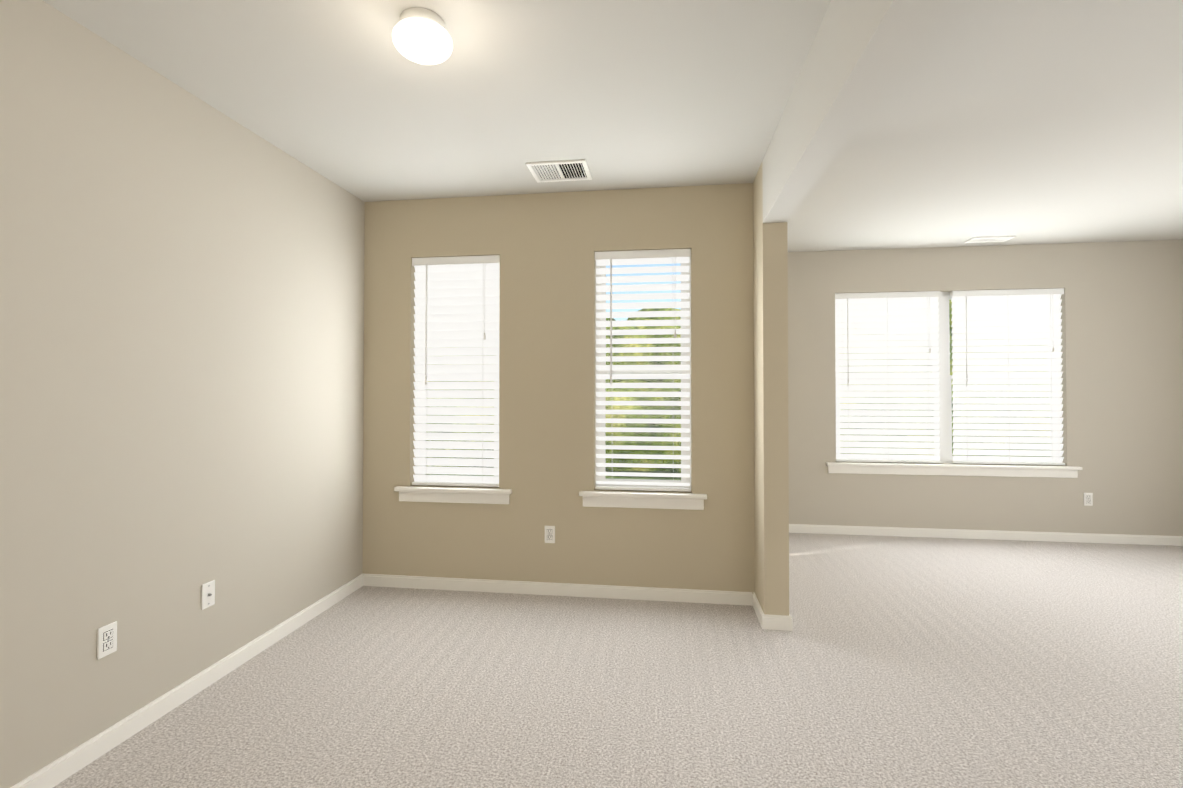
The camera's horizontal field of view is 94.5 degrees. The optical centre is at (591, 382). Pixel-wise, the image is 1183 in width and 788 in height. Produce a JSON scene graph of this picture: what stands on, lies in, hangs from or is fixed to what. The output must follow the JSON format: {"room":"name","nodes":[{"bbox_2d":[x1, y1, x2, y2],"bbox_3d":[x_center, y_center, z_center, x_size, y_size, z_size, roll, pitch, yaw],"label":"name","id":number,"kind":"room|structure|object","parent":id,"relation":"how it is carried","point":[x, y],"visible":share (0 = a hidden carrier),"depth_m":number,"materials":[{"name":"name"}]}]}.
{"room":"empty living room","nodes":[
{"label":"empty living room","id":0,"kind":"room"},
{"bbox_2d":[0,0,364,787],"bbox_3d":[-2.091,0.035,1.086,0.160,2.740,6.040,0,-1,8],"label":"wall","id":1,"kind":"structure","parent":0,"point":[180,346],"depth_m":2.29,"materials":[{"name":"beige paint"}]},
{"bbox_2d":[97,621,116,658],"bbox_3d":[-1.866,0.994,2.107,0.010,0.117,0.072,0,-1,8],"label":"electrical outlet","id":2,"kind":"object","parent":1,"relation":"attached to","point":[106,640],"visible":1,"depth_m":2.10,"materials":[{"name":"white plastic"}]},
{"bbox_2d":[10,573,365,787],"bbox_3d":[-2.005,1.363,1.056,0.014,0.082,5.720,0,-1,8],"label":"baseboard","id":3,"kind":"structure","parent":1,"relation":"attached to","point":[66,766],"depth_m":2.36,"materials":[{"name":"white wood"}]},
{"bbox_2d":[201,580,214,609],"bbox_3d":[-1.799,1.000,2.573,0.019,0.117,0.072,0,-1,8],"label":"outlet","id":4,"kind":"object","parent":1,"relation":"attached to","point":[207,594],"visible":1,"depth_m":2.57,"materials":[{"name":"white plastic"}]},
{"bbox_2d":[363,183,754,592],"bbox_3d":[-0.278,0.071,3.809,2.709,2.740,0.160,0,-1,8],"label":"wall","id":5,"kind":"structure","parent":0,"point":[545,246],"depth_m":3.72,"materials":[{"name":"beige paint"}]},
{"bbox_2d":[394,486,511,503],"bbox_3d":[-0.956,0.785,3.830,0.840,0.104,0.136,0,-1,8],"label":"sill","id":6,"kind":"structure","parent":5,"relation":"attached to","point":[456,495],"depth_m":3.78,"materials":[{"name":"white wood"}]},
{"bbox_2d":[412,255,499,486],"bbox_3d":[-0.950,-0.077,3.891,0.650,1.620,0.159,0,-1,8],"label":"nook window","id":7,"kind":"structure","parent":5,"relation":"in","point":[457,300],"depth_m":3.86,"materials":[{"name":"white plastic"}]},
{"bbox_2d":[545,526,554,542],"bbox_3d":[-0.284,1.032,3.711,0.072,0.117,0.010,0,-1,8],"label":"electrical outlet","id":8,"kind":"object","parent":5,"relation":"attached to","point":[549,534],"visible":1,"depth_m":3.71,"materials":[{"name":"white plastic"}]},
{"bbox_2d":[366,574,749,605],"bbox_3d":[-0.275,1.399,3.703,2.679,0.082,0.014,0,-1,8],"label":"baseboard","id":9,"kind":"structure","parent":5,"relation":"attached to","point":[378,580],"depth_m":3.69,"materials":[{"name":"white wood"}]},
{"bbox_2d":[595,249,690,491],"bbox_3d":[0.348,-0.080,3.717,0.650,1.620,0.159,0,-1,8],"label":"nook window","id":10,"kind":"structure","parent":5,"relation":"in","point":[604,371],"depth_m":3.69,"materials":[{"name":"white plastic"}]},
{"bbox_2d":[579,491,706,509],"bbox_3d":[0.341,0.782,3.655,0.840,0.104,0.136,0,-1,8],"label":"sill","id":11,"kind":"structure","parent":5,"relation":"attached to","point":[686,501],"depth_m":3.61,"materials":[{"name":"white wood"}]},
{"bbox_2d":[42,0,1182,251],"bbox_3d":[1.601,-1.389,1.568,7.355,0.120,7.940,0,-1,8],"label":"ceiling","id":12,"kind":"structure","parent":0,"point":[1026,122],"depth_m":2.56,"materials":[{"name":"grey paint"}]},
{"bbox_2d":[392,7,452,64],"bbox_3d":[-0.619,-1.258,2.006,0.212,0.130,0.212,0,-1,8],"label":"flush-mount ceiling light","id":13,"kind":"object","parent":12,"relation":"attached to","point":[420,35],"visible":1,"depth_m":1.95,"materials":[{"name":"white glass"}]},
{"bbox_2d":[526,160,591,182],"bbox_3d":[-0.193,-1.299,3.367,0.360,0.011,0.290,0,-1,8],"label":"ceiling vent","id":14,"kind":"object","parent":12,"relation":"in","point":[568,170],"visible":0.98,"depth_m":3.36,"materials":[{"name":"white metal"}]},
{"bbox_2d":[762,0,949,222],"bbox_3d":[0.894,-1.140,1.846,0.140,0.370,2.750,0,-1,8],"label":"soffit","id":15,"kind":"structure","parent":12,"relation":"attached to","point":[860,52],"depth_m":1.92,"materials":[{"name":"grey paint"}]},
{"bbox_2d":[964,236,1015,242],"bbox_3d":[3.558,-1.278,4.886,0.340,0.011,0.160,0,-1,8],"label":"ceiling vent","id":16,"kind":"object","parent":12,"relation":"in","point":[989,239],"visible":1,"depth_m":4.87,"materials":[{"name":"white metal"}]},
{"bbox_2d":[53,533,1182,787],"bbox_3d":[1.601,1.461,1.530,7.355,0.100,7.940,0,-1,8],"label":"floor","id":17,"kind":"structure","parent":0,"point":[929,663],"depth_m":2.54,"materials":[{"name":"carpet"}]},
{"bbox_2d":[753,163,788,615],"bbox_3d":[1.237,0.079,4.387,0.140,2.740,2.410,0,-1,8],"label":"wall column","id":18,"kind":"structure","parent":0,"point":[771,452],"depth_m":3.20,"materials":[{"name":"beige paint"}]},
{"bbox_2d":[750,592,773,629],"bbox_3d":[1.032,1.394,3.341,0.035,0.082,0.344,0,-1,8],"label":"baseboard","id":19,"kind":"structure","parent":18,"relation":"attached to","point":[766,621],"depth_m":3.21,"materials":[{"name":"white wood"}]},
{"bbox_2d":[774,614,791,630],"bbox_3d":[1.285,1.407,4.260,0.043,0.082,2.234,0,-1,8],"label":"baseboard","id":20,"kind":"structure","parent":18,"relation":"attached to","point":[784,622],"depth_m":3.16,"materials":[{"name":"white wood"}]},
{"bbox_2d":[788,240,1182,535],"bbox_3d":[3.530,0.090,5.214,4.186,2.740,0.160,0,-1,8],"label":"wall","id":21,"kind":"structure","parent":0,"point":[1122,351],"depth_m":5.03,"materials":[{"name":"beige paint"}]},
{"bbox_2d":[835,288,1064,464],"bbox_3d":[3.374,-0.049,5.228,2.020,1.640,0.159,0,-1,8],"label":"double window","id":22,"kind":"structure","parent":21,"relation":"in","point":[864,374],"depth_m":5.20,"materials":[{"name":"white plastic"}]},
{"bbox_2d":[826,462,1082,477],"bbox_3d":[3.367,0.823,5.166,2.210,0.104,0.136,0,-1,8],"label":"sill","id":23,"kind":"structure","parent":21,"relation":"attached to","point":[964,470],"depth_m":5.12,"materials":[{"name":"white wood"}]},
{"bbox_2d":[789,524,1182,545],"bbox_3d":[3.511,1.418,5.111,4.171,0.082,0.014,0,-1,8],"label":"baseboard","id":24,"kind":"structure","parent":21,"relation":"attached to","point":[793,528],"depth_m":5.08,"materials":[{"name":"white wood"}]},
{"bbox_2d":[1084,493,1092,505],"bbox_3d":[4.528,1.065,4.981,0.072,0.117,0.010,0,-1,8],"label":"electrical outlet","id":25,"kind":"object","parent":21,"relation":"attached to","point":[1088,499],"visible":1,"depth_m":4.98,"materials":[{"name":"white plastic"}]},
{"label":"outside","id":26,"kind":"structure","parent":0,"visible":0},
{"bbox_2d":[426,300,1049,472],"bbox_3d":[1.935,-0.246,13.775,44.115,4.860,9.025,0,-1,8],"label":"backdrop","id":27,"kind":"structure","parent":26,"point":[641,443],"depth_m":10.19,"materials":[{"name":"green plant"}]},
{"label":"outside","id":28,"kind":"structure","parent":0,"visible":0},
{"bbox_2d":[429,466,680,479],"bbox_3d":[3.415,1.934,24.680,80.000,0.180,70.000,0,-1,8],"label":"lawn","id":29,"kind":"structure","parent":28,"point":[640,477],"depth_m":9.52,"materials":[{"name":"green plant"}]}
]}

